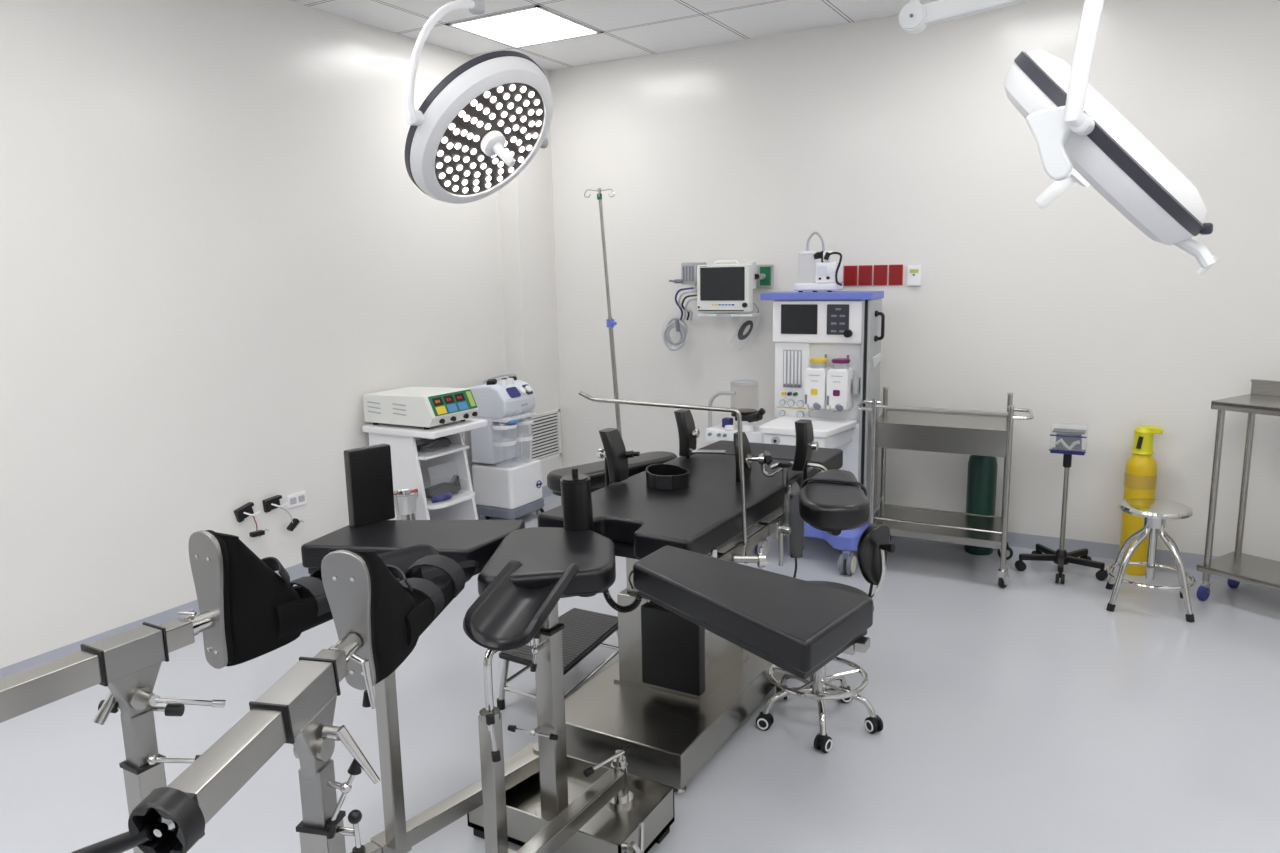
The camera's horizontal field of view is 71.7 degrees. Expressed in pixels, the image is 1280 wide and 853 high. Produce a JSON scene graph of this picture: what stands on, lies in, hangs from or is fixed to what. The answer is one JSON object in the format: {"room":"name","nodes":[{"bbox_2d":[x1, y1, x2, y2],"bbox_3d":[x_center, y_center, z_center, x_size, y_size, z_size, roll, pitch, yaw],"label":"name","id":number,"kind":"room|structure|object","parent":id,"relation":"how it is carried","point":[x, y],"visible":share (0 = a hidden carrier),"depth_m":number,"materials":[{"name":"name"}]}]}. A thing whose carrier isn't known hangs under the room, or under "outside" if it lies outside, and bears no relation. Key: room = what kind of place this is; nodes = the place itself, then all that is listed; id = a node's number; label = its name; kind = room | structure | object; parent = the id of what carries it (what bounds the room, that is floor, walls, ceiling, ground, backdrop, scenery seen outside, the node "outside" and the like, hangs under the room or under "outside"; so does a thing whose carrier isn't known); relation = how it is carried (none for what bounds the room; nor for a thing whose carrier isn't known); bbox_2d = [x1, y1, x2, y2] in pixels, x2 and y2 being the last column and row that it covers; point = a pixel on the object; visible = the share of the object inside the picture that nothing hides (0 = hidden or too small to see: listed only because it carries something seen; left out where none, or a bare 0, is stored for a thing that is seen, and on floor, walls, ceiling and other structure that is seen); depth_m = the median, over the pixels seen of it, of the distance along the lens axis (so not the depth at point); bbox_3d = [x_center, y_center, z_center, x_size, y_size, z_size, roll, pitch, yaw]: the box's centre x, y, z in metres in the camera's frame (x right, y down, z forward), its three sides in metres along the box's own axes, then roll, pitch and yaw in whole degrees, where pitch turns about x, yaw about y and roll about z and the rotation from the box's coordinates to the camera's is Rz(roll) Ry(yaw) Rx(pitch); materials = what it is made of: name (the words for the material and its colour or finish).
{"room":"operating room","nodes":[
{"label":"operating room","id":0,"kind":"room"},
{"bbox_2d":[0,0,506,667],"bbox_3d":[-2.540,-0.363,2.991,0.150,2.800,7.484,4,11,29],"label":"wall","id":1,"kind":"structure","parent":0,"point":[218,239],"depth_m":3.86,"materials":[{"name":"white paint"}]},
{"bbox_2d":[0,515,480,678],"bbox_3d":[-2.523,1.003,3.010,0.045,0.100,6.804,4,11,29],"label":"baseboard","id":2,"kind":"structure","parent":1,"relation":"attached to","point":[297,571],"depth_m":3.65,"materials":[{"name":"grey plastic"}]},
{"bbox_2d":[234,502,268,536],"bbox_3d":[-1.818,0.443,4.155,0.068,0.167,0.138,4,11,29],"label":"junction box","id":3,"kind":"object","parent":1,"relation":"attached to","point":[246,510],"visible":1,"depth_m":4.14,"materials":[{"name":"black plastic"}]},
{"bbox_2d":[262,495,303,530],"bbox_3d":[-1.729,0.423,4.309,0.068,0.181,0.184,4,11,29],"label":"junction box","id":4,"kind":"object","parent":1,"relation":"attached to","point":[271,503],"visible":1,"depth_m":4.28,"materials":[{"name":"black plastic"}]},
{"bbox_2d":[287,491,306,507],"bbox_3d":[-1.705,0.364,4.402,0.010,0.064,0.110,4,11,29],"label":"wall outlet","id":5,"kind":"object","parent":1,"relation":"attached to","point":[297,499],"visible":1,"depth_m":4.40,"materials":[{"name":"white plastic"}]},
{"bbox_2d":[498,68,562,486],"bbox_3d":[-0.721,-0.888,5.822,0.152,2.800,0.380,4,11,29],"label":"wall pier","id":6,"kind":"object","parent":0,"point":[526,210],"visible":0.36,"depth_m":5.73,"materials":[{"name":"white paint"}]},
{"bbox_2d":[527,409,561,461],"bbox_3d":[-0.637,0.068,5.932,0.014,0.325,0.360,4,11,29],"label":"vent grille","id":7,"kind":"object","parent":6,"relation":"attached to","point":[545,444],"visible":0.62,"depth_m":5.93,"materials":[{"name":"white plastic"}]},
{"bbox_2d":[542,485,560,503],"bbox_3d":[-0.686,0.447,6.021,0.197,0.100,0.425,4,11,29],"label":"baseboard","id":8,"kind":"object","parent":6,"relation":"attached to","point":[547,494],"visible":0.16,"depth_m":6.00,"materials":[{"name":"grey plastic"}]},
{"bbox_2d":[288,0,939,70],"bbox_3d":[-0.101,-1.600,1.346,5.836,0.100,7.484,4,11,29],"label":"ceiling","id":9,"kind":"structure","parent":0,"point":[630,28],"depth_m":4.60,"materials":[{"name":"tile"}]},
{"bbox_2d":[404,0,552,203],"bbox_3d":[-0.508,-1.244,2.748,0.474,1.062,0.482,-3,10,-12],"label":"lamp","id":10,"kind":"object","parent":9,"relation":"hanging from","point":[484,122],"visible":1,"depth_m":2.69,"materials":[{"name":"white plastic"}]},
{"bbox_2d":[445,5,602,48],"bbox_3d":[-0.607,-2.118,4.716,0.596,0.006,0.596,4,11,29],"label":"ceiling light panel","id":11,"kind":"object","parent":9,"relation":"attached to","point":[536,24],"visible":1,"depth_m":4.69,"materials":[{"name":"white plastic"}]},
{"bbox_2d":[899,0,1029,33],"bbox_3d":[1.387,-1.583,2.867,1.043,0.510,0.218,0,10,5],"label":"lamp arm","id":12,"kind":"object","parent":9,"relation":"attached to","point":[914,17],"visible":1,"depth_m":2.96,"materials":[{"name":"white metal"}]},
{"bbox_2d":[1004,0,1217,274],"bbox_3d":[0.922,-0.957,1.689,0.402,1.324,0.573,4,11,29],"label":"lamp","id":13,"kind":"object","parent":9,"relation":"hanging from","point":[1080,137],"visible":1,"depth_m":1.60,"materials":[{"name":"white plastic"}]},
{"bbox_2d":[0,497,1279,852],"bbox_3d":[-0.044,1.257,1.839,5.836,0.100,7.484,4,11,29],"label":"floor","id":14,"kind":"structure","parent":0,"point":[1028,715],"depth_m":2.92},
{"bbox_2d":[0,609,225,852],"bbox_3d":[-1.012,0.829,1.451,0.198,0.854,0.805,4,11,29],"label":"traction arm","id":15,"kind":"object","parent":14,"relation":"on","point":[128,662],"visible":0.97,"depth_m":1.59,"materials":[{"name":"silver metal"}]},
{"bbox_2d":[189,530,332,668],"bbox_3d":[-0.752,0.313,1.877,0.124,0.283,0.364,4,11,29],"label":"boot","id":16,"kind":"object","parent":15,"relation":"attached to","point":[257,611],"visible":0.82,"depth_m":1.76,"materials":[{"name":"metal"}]},
{"bbox_2d":[393,489,418,519],"bbox_3d":[-1.184,0.543,4.511,0.156,0.443,0.155,4,11,29],"label":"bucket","id":17,"kind":"object","parent":14,"relation":"on","point":[405,500],"visible":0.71,"depth_m":4.45,"materials":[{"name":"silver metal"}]},
{"bbox_2d":[362,418,486,519],"bbox_3d":[-1.145,0.341,4.820,0.515,0.735,0.440,4,11,29],"label":"equipment cart","id":18,"kind":"object","parent":14,"relation":"on","point":[422,469],"visible":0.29,"depth_m":4.69,"materials":[{"name":"white plastic"}]},
{"bbox_2d":[363,386,477,429],"bbox_3d":[-1.165,-0.105,4.730,0.488,0.175,0.363,4,11,29],"label":"electrosurgical unit","id":19,"kind":"object","parent":18,"relation":"on","point":[425,407],"visible":1,"depth_m":4.60,"materials":[{"name":"white plastic"}]},
{"bbox_2d":[417,437,451,450],"bbox_3d":[-1.142,0.089,4.766,0.229,0.063,0.274,4,11,29],"label":"accessory","id":20,"kind":"object","parent":18,"relation":"on","point":[442,441],"visible":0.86,"depth_m":4.74,"materials":[{"name":"black plastic"}]},
{"bbox_2d":[415,437,468,459],"bbox_3d":[-1.190,0.073,4.791,0.390,0.125,0.350,4,11,29],"label":"shelf","id":21,"kind":"object","parent":18,"relation":"attached to","point":[457,445],"depth_m":4.78,"materials":[{"name":"white plastic"}]},
{"bbox_2d":[425,474,460,502],"bbox_3d":[-1.085,0.293,4.804,0.255,0.165,0.338,4,11,29],"label":"accessory","id":22,"kind":"object","parent":18,"relation":"on","point":[445,490],"visible":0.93,"depth_m":4.74,"materials":[{"name":"black plastic"}]},
{"bbox_2d":[424,485,474,509],"bbox_3d":[-1.158,0.383,4.829,0.450,0.020,0.350,4,11,29],"label":"shelf","id":23,"kind":"object","parent":18,"relation":"attached to","point":[466,492],"depth_m":4.74,"materials":[{"name":"white plastic"}]},
{"bbox_2d":[469,374,543,519],"bbox_3d":[-0.822,0.135,5.475,0.324,0.905,0.345,4,11,29],"label":"pump","id":24,"kind":"object","parent":14,"relation":"on","point":[506,485],"visible":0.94,"depth_m":5.38,"materials":[{"name":"grey plastic"}]},
{"bbox_2d":[491,423,516,445],"bbox_3d":[-0.819,0.097,5.358,0.160,0.280,0.160,4,11,29],"label":"jar","id":25,"kind":"object","parent":24,"relation":"on","point":[499,431],"depth_m":5.33,"materials":[{"name":"clear plastic"}]},
{"bbox_2d":[491,411,535,422],"bbox_3d":[-0.774,-0.061,5.415,0.130,0.030,0.300,4,11,29],"label":"tray","id":26,"kind":"object","parent":24,"relation":"on","point":[518,416],"depth_m":5.33,"materials":[{"name":"white plastic"}]},
{"bbox_2d":[510,418,533,441],"bbox_3d":[-0.737,0.071,5.499,0.160,0.280,0.160,4,11,29],"label":"jar","id":27,"kind":"object","parent":24,"relation":"on","point":[515,433],"depth_m":5.47,"materials":[{"name":"clear plastic"}]},
{"bbox_2d":[350,603,674,852],"bbox_3d":[-0.381,0.808,2.026,0.586,0.735,1.091,6,12,35],"label":"support frame","id":28,"kind":"object","parent":14,"relation":"on","point":[543,798],"visible":0.84,"depth_m":2.26,"materials":[{"name":"silver metal"}]},
{"bbox_2d":[71,633,379,852],"bbox_3d":[-0.542,0.829,1.366,0.164,0.866,0.507,4,11,25],"label":"traction arm","id":29,"kind":"object","parent":28,"relation":"attached to","point":[298,709],"visible":1,"depth_m":1.33,"materials":[{"name":"silver metal"}]},
{"bbox_2d":[321,548,465,689],"bbox_3d":[-0.468,0.311,1.702,0.119,0.267,0.372,2,10,15],"label":"boot","id":30,"kind":"object","parent":29,"relation":"attached to","point":[389,615],"visible":0.98,"depth_m":1.57,"materials":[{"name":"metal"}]},
{"bbox_2d":[379,544,477,588],"bbox_3d":[-0.560,0.378,2.103,0.214,0.112,0.300,8,14,43],"label":"support","id":31,"kind":"object","parent":28,"relation":"on","point":[403,558],"visible":0.14,"depth_m":2.17,"materials":[{"name":"black plastic"}]},
{"bbox_2d":[463,559,578,650],"bbox_3d":[-0.261,0.411,2.040,0.179,0.126,0.373,1,10,13],"label":"support","id":32,"kind":"object","parent":28,"relation":"on","point":[506,616],"visible":0.84,"depth_m":1.96,"materials":[{"name":"black plastic"}]},
{"bbox_2d":[477,527,615,597],"bbox_3d":[-0.219,0.357,2.304,0.326,0.078,0.443,-1,10,3],"label":"pad","id":33,"kind":"object","parent":28,"relation":"on","point":[544,553],"visible":0.83,"depth_m":2.22,"materials":[{"name":"black leather"}]},
{"bbox_2d":[301,520,524,575],"bbox_3d":[-0.612,0.347,2.491,0.564,0.105,0.308,0,10,9],"label":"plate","id":34,"kind":"object","parent":33,"relation":"attached to","point":[458,540],"visible":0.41,"depth_m":2.42,"materials":[{"name":"black leather"}]},
{"bbox_2d":[344,444,394,526],"bbox_3d":[-0.785,0.171,2.577,0.040,0.226,0.135,8,13,42],"label":"pad","id":35,"kind":"object","parent":34,"relation":"on","point":[368,469],"visible":1,"depth_m":2.56,"materials":[{"name":"black leather"}]},
{"bbox_2d":[560,468,593,531],"bbox_3d":[-0.173,0.272,2.495,0.091,0.317,0.093,4,11,29],"label":"post","id":36,"kind":"object","parent":33,"relation":"attached to","point":[576,497],"visible":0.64,"depth_m":2.45,"materials":[{"name":"black plastic"}]},
{"bbox_2d":[579,593,596,596],"bbox_3d":[-0.147,0.416,2.409,0.076,0.077,0.076,4,11,29],"label":"roll","id":37,"kind":"object","parent":33,"relation":"hanging from","point":[588,595],"visible":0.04,"depth_m":2.39,"materials":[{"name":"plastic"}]},
{"bbox_2d":[603,570,641,612],"bbox_3d":[-0.037,0.433,2.402,0.153,0.131,0.080,0,10,6],"label":"coiled cable","id":38,"kind":"object","parent":33,"relation":"hanging from","point":[607,596],"visible":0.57,"depth_m":2.38,"materials":[{"name":"black plastic"}]},
{"bbox_2d":[497,608,618,709],"bbox_3d":[-0.260,0.864,3.248,0.308,0.204,0.528,4,11,29],"label":"step stool","id":39,"kind":"object","parent":14,"relation":"on","point":[583,631],"visible":0.55,"depth_m":3.18,"materials":[{"name":"black rubber"}]},
{"bbox_2d":[584,188,621,436],"bbox_3d":[-0.084,-0.340,5.026,0.570,1.966,0.544,4,11,29],"label":"pole","id":40,"kind":"object","parent":14,"relation":"on","point":[610,323],"visible":0.28,"depth_m":4.96,"materials":[{"name":"silver metal"}]},
{"bbox_2d":[537,440,842,794],"bbox_3d":[0.247,0.573,3.126,0.562,0.800,1.373,4,11,29],"label":"table","id":41,"kind":"object","parent":14,"relation":"on","point":[676,690],"visible":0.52,"depth_m":2.79,"materials":[{"name":"black leather"}]},
{"bbox_2d":[547,451,677,504],"bbox_3d":[-0.065,0.208,3.413,0.608,0.127,0.259,-9,13,-39],"label":"board","id":42,"kind":"object","parent":41,"relation":"attached to","point":[595,471],"visible":0.4,"depth_m":3.36,"materials":[{"name":"black leather"}]},
{"bbox_2d":[597,428,639,486],"bbox_3d":[-0.079,0.145,3.022,0.135,0.270,0.097,4,11,29],"label":"support","id":43,"kind":"object","parent":41,"relation":"attached to","point":[616,459],"visible":0.97,"depth_m":2.99,"materials":[{"name":"black plastic"}]},
{"bbox_2d":[646,464,689,489],"bbox_3d":[0.091,0.168,2.958,0.150,0.060,0.144,4,11,29],"label":"strap","id":44,"kind":"object","parent":41,"relation":"on","point":[658,476],"visible":1,"depth_m":2.92,"materials":[{"name":"black plastic"}]},
{"bbox_2d":[579,391,765,569],"bbox_3d":[0.088,0.157,2.683,0.631,0.506,0.069,4,11,29],"label":"screen frame","id":45,"kind":"object","parent":41,"relation":"attached to","point":[742,548],"visible":0.98,"depth_m":2.58,"materials":[{"name":"silver metal"}]},
{"bbox_2d":[537,454,818,558],"bbox_3d":[0.167,0.238,2.941,0.533,0.075,1.084,4,11,29],"label":"seat cushion","id":46,"kind":"object","parent":41,"relation":"on","point":[640,520],"depth_m":2.71,"materials":[{"name":"black leather"}]},
{"bbox_2d":[674,409,725,457],"bbox_3d":[0.228,0.076,3.388,0.190,0.270,0.089,3,11,23],"label":"support","id":47,"kind":"object","parent":41,"relation":"on","point":[688,434],"visible":0.98,"depth_m":3.37,"materials":[{"name":"black plastic"}]},
{"bbox_2d":[633,546,872,679],"bbox_3d":[0.196,0.415,2.015,0.623,0.110,0.305,8,13,43],"label":"pad","id":48,"kind":"object","parent":41,"relation":"attached to","point":[798,626],"visible":1,"depth_m":1.91,"materials":[{"name":"black leather"}]},
{"bbox_2d":[733,432,792,535],"bbox_3d":[0.434,0.197,2.980,0.243,0.342,0.100,4,11,29],"label":"support","id":49,"kind":"object","parent":41,"relation":"attached to","point":[762,459],"visible":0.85,"depth_m":2.97,"materials":[{"name":"black plastic"}]},
{"bbox_2d":[697,440,842,471],"bbox_3d":[0.508,0.130,3.529,0.533,0.075,0.286,4,11,29],"label":"cushion","id":50,"kind":"object","parent":41,"relation":"on","point":[830,458],"depth_m":3.48,"materials":[{"name":"black leather"}]},
{"bbox_2d":[769,519,790,565],"bbox_3d":[0.448,0.374,2.828,0.064,0.146,0.045,4,11,29],"label":"clamp","id":51,"kind":"object","parent":41,"relation":"attached to","point":[777,530],"visible":1,"depth_m":2.81,"materials":[{"name":"silver metal"}]},
{"bbox_2d":[788,485,803,577],"bbox_3d":[0.489,0.392,2.889,0.113,0.434,0.169,8,13,42],"label":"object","id":52,"kind":"object","parent":41,"relation":"hanging from","point":[796,537],"visible":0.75,"depth_m":2.87,"materials":[{"name":"black plastic"}]},
{"bbox_2d":[771,419,826,485],"bbox_3d":[0.567,0.115,3.095,0.218,0.270,0.090,0,10,8],"label":"support","id":53,"kind":"object","parent":41,"relation":"attached to","point":[805,443],"visible":0.86,"depth_m":3.06,"materials":[{"name":"black plastic"}]},
{"bbox_2d":[799,469,869,535],"bbox_3d":[0.616,0.251,2.842,0.225,0.146,0.519,0,10,6],"label":"board","id":54,"kind":"object","parent":41,"relation":"attached to","point":[834,501],"visible":1,"depth_m":2.66,"materials":[{"name":"black leather"}]},
{"bbox_2d":[808,469,859,487],"bbox_3d":[0.669,0.196,2.981,0.180,0.065,0.206,4,11,29],"label":"cushion","id":55,"kind":"object","parent":54,"relation":"on","point":[841,477],"depth_m":2.93,"materials":[{"name":"black leather"}]},
{"bbox_2d":[751,291,884,574],"bbox_3d":[0.914,-0.007,4.692,0.669,1.384,0.675,4,11,29],"label":"machine","id":56,"kind":"object","parent":14,"relation":"on","point":[828,358],"visible":0.74,"depth_m":4.67,"materials":[{"name":"white plastic"}]},
{"bbox_2d":[706,380,765,442],"bbox_3d":[0.610,0.082,4.902,0.428,0.669,0.303,4,11,29],"label":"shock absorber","id":57,"kind":"object","parent":56,"relation":"attached to","point":[725,430],"visible":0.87,"depth_m":4.82,"materials":[{"name":"white plastic"}]},
{"bbox_2d":[730,380,758,420],"bbox_3d":[0.581,-0.142,4.850,0.182,0.209,0.167,4,11,29],"label":"canister","id":58,"kind":"object","parent":57,"relation":"on","point":[747,414],"depth_m":4.81,"materials":[{"name":"clear plastic"}]},
{"bbox_2d":[759,416,857,437],"bbox_3d":[0.880,0.000,4.646,0.425,0.037,0.390,4,11,29],"label":"countertop","id":59,"kind":"structure","parent":56,"relation":"on","point":[783,425],"depth_m":4.57,"materials":[{"name":"white plastic"}]},
{"bbox_2d":[794,231,842,291],"bbox_3d":[0.973,-0.885,4.757,0.268,0.321,0.150,4,11,29],"label":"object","id":60,"kind":"object","parent":56,"relation":"on","point":[829,274],"visible":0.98,"depth_m":4.72,"materials":[{"name":"white plastic"}]},
{"bbox_2d":[798,251,817,254],"bbox_3d":[0.911,-0.863,4.803,0.110,0.172,0.110,4,11,29],"label":"lid","id":61,"kind":"object","parent":60,"relation":"on","point":[800,252],"depth_m":4.74,"materials":[{"name":"white plastic"}]},
{"bbox_2d":[794,283,842,290],"bbox_3d":[0.963,-0.755,4.787,0.240,0.038,0.150,4,11,29],"label":"tray","id":62,"kind":"object","parent":60,"relation":"on","point":[801,286],"depth_m":4.72,"materials":[{"name":"white plastic"}]},
{"bbox_2d":[760,291,883,299],"bbox_3d":[0.975,-0.705,4.769,0.605,0.039,0.265,4,11,29],"label":"shelf","id":63,"kind":"object","parent":56,"relation":"attached to","point":[805,295],"depth_m":4.65,"materials":[{"name":"blue plastic"}]},
{"bbox_2d":[756,523,894,752],"bbox_3d":[0.611,0.655,2.928,0.419,0.690,0.413,4,11,29],"label":"stool","id":64,"kind":"object","parent":14,"relation":"on","point":[874,545],"visible":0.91,"depth_m":2.88,"materials":[{"name":"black metal"}]},
{"bbox_2d":[856,387,1033,587],"bbox_3d":[1.529,0.278,4.473,0.846,0.872,0.503,4,11,29],"label":"trolley","id":65,"kind":"object","parent":14,"relation":"on","point":[956,431],"visible":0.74,"depth_m":4.33,"materials":[{"name":"grey metal"}]},
{"bbox_2d":[874,504,1002,548],"bbox_3d":[1.521,0.502,4.518,0.693,0.035,0.456,4,11,29],"label":"shelf","id":66,"kind":"object","parent":65,"relation":"attached to","point":[950,518],"depth_m":4.46,"materials":[{"name":"silver metal"}]},
{"bbox_2d":[876,409,1007,434],"bbox_3d":[1.511,-0.028,4.427,0.687,0.020,0.458,4,11,29],"label":"shelf","id":67,"kind":"object","parent":65,"relation":"attached to","point":[891,420],"depth_m":4.35,"materials":[{"name":"silver metal"}]},
{"bbox_2d":[964,455,997,554],"bbox_3d":[1.807,0.385,4.694,0.146,0.575,0.146,4,11,29],"label":"gas cylinder","id":68,"kind":"object","parent":14,"relation":"on","point":[982,470],"visible":0.57,"depth_m":4.63,"materials":[{"name":"teal metal"}]},
{"bbox_2d":[1015,454,1107,583],"bbox_3d":[2.082,0.427,4.346,0.417,0.600,0.405,4,11,29],"label":"stand","id":69,"kind":"object","parent":14,"relation":"on","point":[1061,557],"visible":0.98,"depth_m":4.36,"materials":[{"name":"black metal"}]},
{"bbox_2d":[1049,428,1086,454],"bbox_3d":[2.077,0.059,4.293,0.160,0.137,0.113,4,11,29],"label":"gauge","id":70,"kind":"object","parent":69,"relation":"on","point":[1068,441],"visible":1,"depth_m":4.26,"materials":[{"name":"blue plastic"}]},
{"bbox_2d":[1052,428,1085,433],"bbox_3d":[2.077,0.022,4.288,0.140,0.007,0.090,4,11,29],"label":"tray","id":71,"kind":"object","parent":70,"relation":"on","point":[1057,430],"depth_m":4.28,"materials":[{"name":"grey metal"}]},
{"bbox_2d":[1119,425,1163,575],"bbox_3d":[2.439,0.357,4.321,0.148,0.732,0.137,4,11,29],"label":"gas cylinder","id":72,"kind":"object","parent":14,"relation":"on","point":[1140,479],"visible":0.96,"depth_m":4.27,"materials":[{"name":"yellow metal"}]},
{"bbox_2d":[1105,498,1195,621],"bbox_3d":[2.265,0.571,3.923,0.348,0.460,0.348,4,11,29],"label":"stool","id":73,"kind":"object","parent":14,"relation":"on","point":[1155,512],"visible":1,"depth_m":3.88,"materials":[{"name":"silver metal"}]},
{"bbox_2d":[1196,379,1279,600],"bbox_3d":[2.944,0.359,3.547,0.376,0.972,1.130,-7,12,-32],"label":"side table","id":74,"kind":"object","parent":14,"relation":"on","point":[1237,566],"visible":1,"depth_m":3.94,"materials":[{"name":"grey metal"}]},
{"bbox_2d":[1196,551,1279,591],"bbox_3d":[2.949,0.692,3.604,0.340,0.027,1.130,-7,12,-32],"label":"shelf","id":75,"kind":"object","parent":74,"relation":"attached to","point":[1235,565],"depth_m":3.93,"materials":[{"name":"silver metal"}]},
{"bbox_2d":[1251,379,1279,396],"bbox_3d":[3.084,-0.106,3.563,0.022,0.067,1.130,-7,12,-32],"label":"backsplash","id":76,"kind":"structure","parent":74,"relation":"attached to","point":[1259,387],"depth_m":3.98,"materials":[{"name":"silver metal"}]},
{"bbox_2d":[549,0,1279,561],"bbox_3d":[1.747,-0.748,4.723,5.536,2.800,0.150,4,11,29],"label":"wall","id":77,"kind":"structure","parent":0,"point":[881,140],"depth_m":4.63,"materials":[{"name":"white paint"}]},
{"bbox_2d":[669,262,705,319],"bbox_3d":[0.318,-0.815,5.343,0.229,0.344,0.190,4,11,29],"label":"module","id":78,"kind":"object","parent":77,"relation":"attached to","point":[689,269],"visible":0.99,"depth_m":5.29,"materials":[{"name":"grey plastic"}]},
{"bbox_2d":[663,317,687,350],"bbox_3d":[0.227,-0.600,5.448,0.126,0.265,0.200,-10,13,-40],"label":"tubing","id":79,"kind":"object","parent":78,"relation":"hanging from","point":[676,324],"visible":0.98,"depth_m":5.42,"materials":[{"name":"grey"}]},
{"bbox_2d":[698,262,761,316],"bbox_3d":[0.540,-0.805,5.193,0.350,0.310,0.228,4,11,29],"label":"bracket","id":80,"kind":"object","parent":77,"relation":"attached to","point":[752,263],"visible":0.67,"depth_m":5.12,"materials":[{"name":"white metal"}]},
{"bbox_2d":[697,260,752,311],"bbox_3d":[0.507,-0.816,5.147,0.330,0.295,0.167,4,11,29],"label":"patient monitor","id":81,"kind":"object","parent":80,"relation":"on","point":[720,287],"visible":1,"depth_m":5.08,"materials":[{"name":"white plastic"}]},
{"bbox_2d":[698,313,761,316],"bbox_3d":[0.523,-0.654,5.184,0.350,0.017,0.140,4,11,29],"label":"tray","id":82,"kind":"object","parent":80,"relation":"on","point":[700,314],"depth_m":5.12,"materials":[{"name":"white plastic"}]},
{"bbox_2d":[738,303,758,339],"bbox_3d":[0.613,-0.587,5.194,0.202,0.282,0.129,4,11,29],"label":"cable","id":83,"kind":"object","parent":80,"relation":"hanging from","point":[741,336],"visible":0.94,"depth_m":5.21,"materials":[{"name":"black plastic"}]},
{"bbox_2d":[755,264,772,287],"bbox_3d":[0.712,-0.873,5.157,0.100,0.136,0.098,4,11,29],"label":"outlet","id":84,"kind":"object","parent":77,"relation":"attached to","point":[764,273],"visible":1,"depth_m":5.17,"materials":[{"name":"green plastic"}]},
{"bbox_2d":[759,273,765,278],"bbox_3d":[0.710,-0.874,5.162,0.034,0.034,0.050,4,11,29],"label":"socket","id":85,"kind":"object","parent":84,"relation":"attached to","point":[761,275],"depth_m":5.14,"materials":[{"name":"grey plastic"}]},
{"bbox_2d":[844,265,857,285],"bbox_3d":[1.175,-0.842,4.944,0.074,0.110,0.012,4,11,29],"label":"wall plate","id":86,"kind":"object","parent":77,"relation":"attached to","point":[850,272],"visible":1,"depth_m":4.94,"materials":[{"name":"red plastic"}]},
{"bbox_2d":[858,265,871,285],"bbox_3d":[1.247,-0.836,4.903,0.074,0.110,0.012,4,11,29],"label":"wall plate","id":87,"kind":"object","parent":77,"relation":"attached to","point":[865,271],"visible":1,"depth_m":4.90,"materials":[{"name":"red plastic"}]},
{"bbox_2d":[873,265,887,284],"bbox_3d":[1.319,-0.831,4.862,0.074,0.110,0.012,4,11,29],"label":"wall plate","id":88,"kind":"object","parent":77,"relation":"attached to","point":[880,271],"visible":1,"depth_m":4.86,"materials":[{"name":"red plastic"}]},
{"bbox_2d":[888,264,902,284],"bbox_3d":[1.391,-0.825,4.821,0.074,0.110,0.012,4,11,29],"label":"wall plate","id":89,"kind":"object","parent":77,"relation":"attached to","point":[895,271],"visible":1,"depth_m":4.82,"materials":[{"name":"red plastic"}]},
{"bbox_2d":[907,265,921,285],"bbox_3d":[1.475,-0.811,4.768,0.072,0.108,0.024,4,11,29],"label":"thermostat","id":90,"kind":"object","parent":77,"relation":"attached to","point":[913,272],"visible":1,"depth_m":4.76,"materials":[{"name":"white plastic"}]},
{"bbox_2d":[891,532,1227,579],"bbox_3d":[1.791,0.602,4.832,5.384,0.100,0.045,4,11,29],"label":"baseboard","id":91,"kind":"structure","parent":77,"relation":"attached to","point":[1021,543],"depth_m":4.54,"materials":[{"name":"grey plastic"}]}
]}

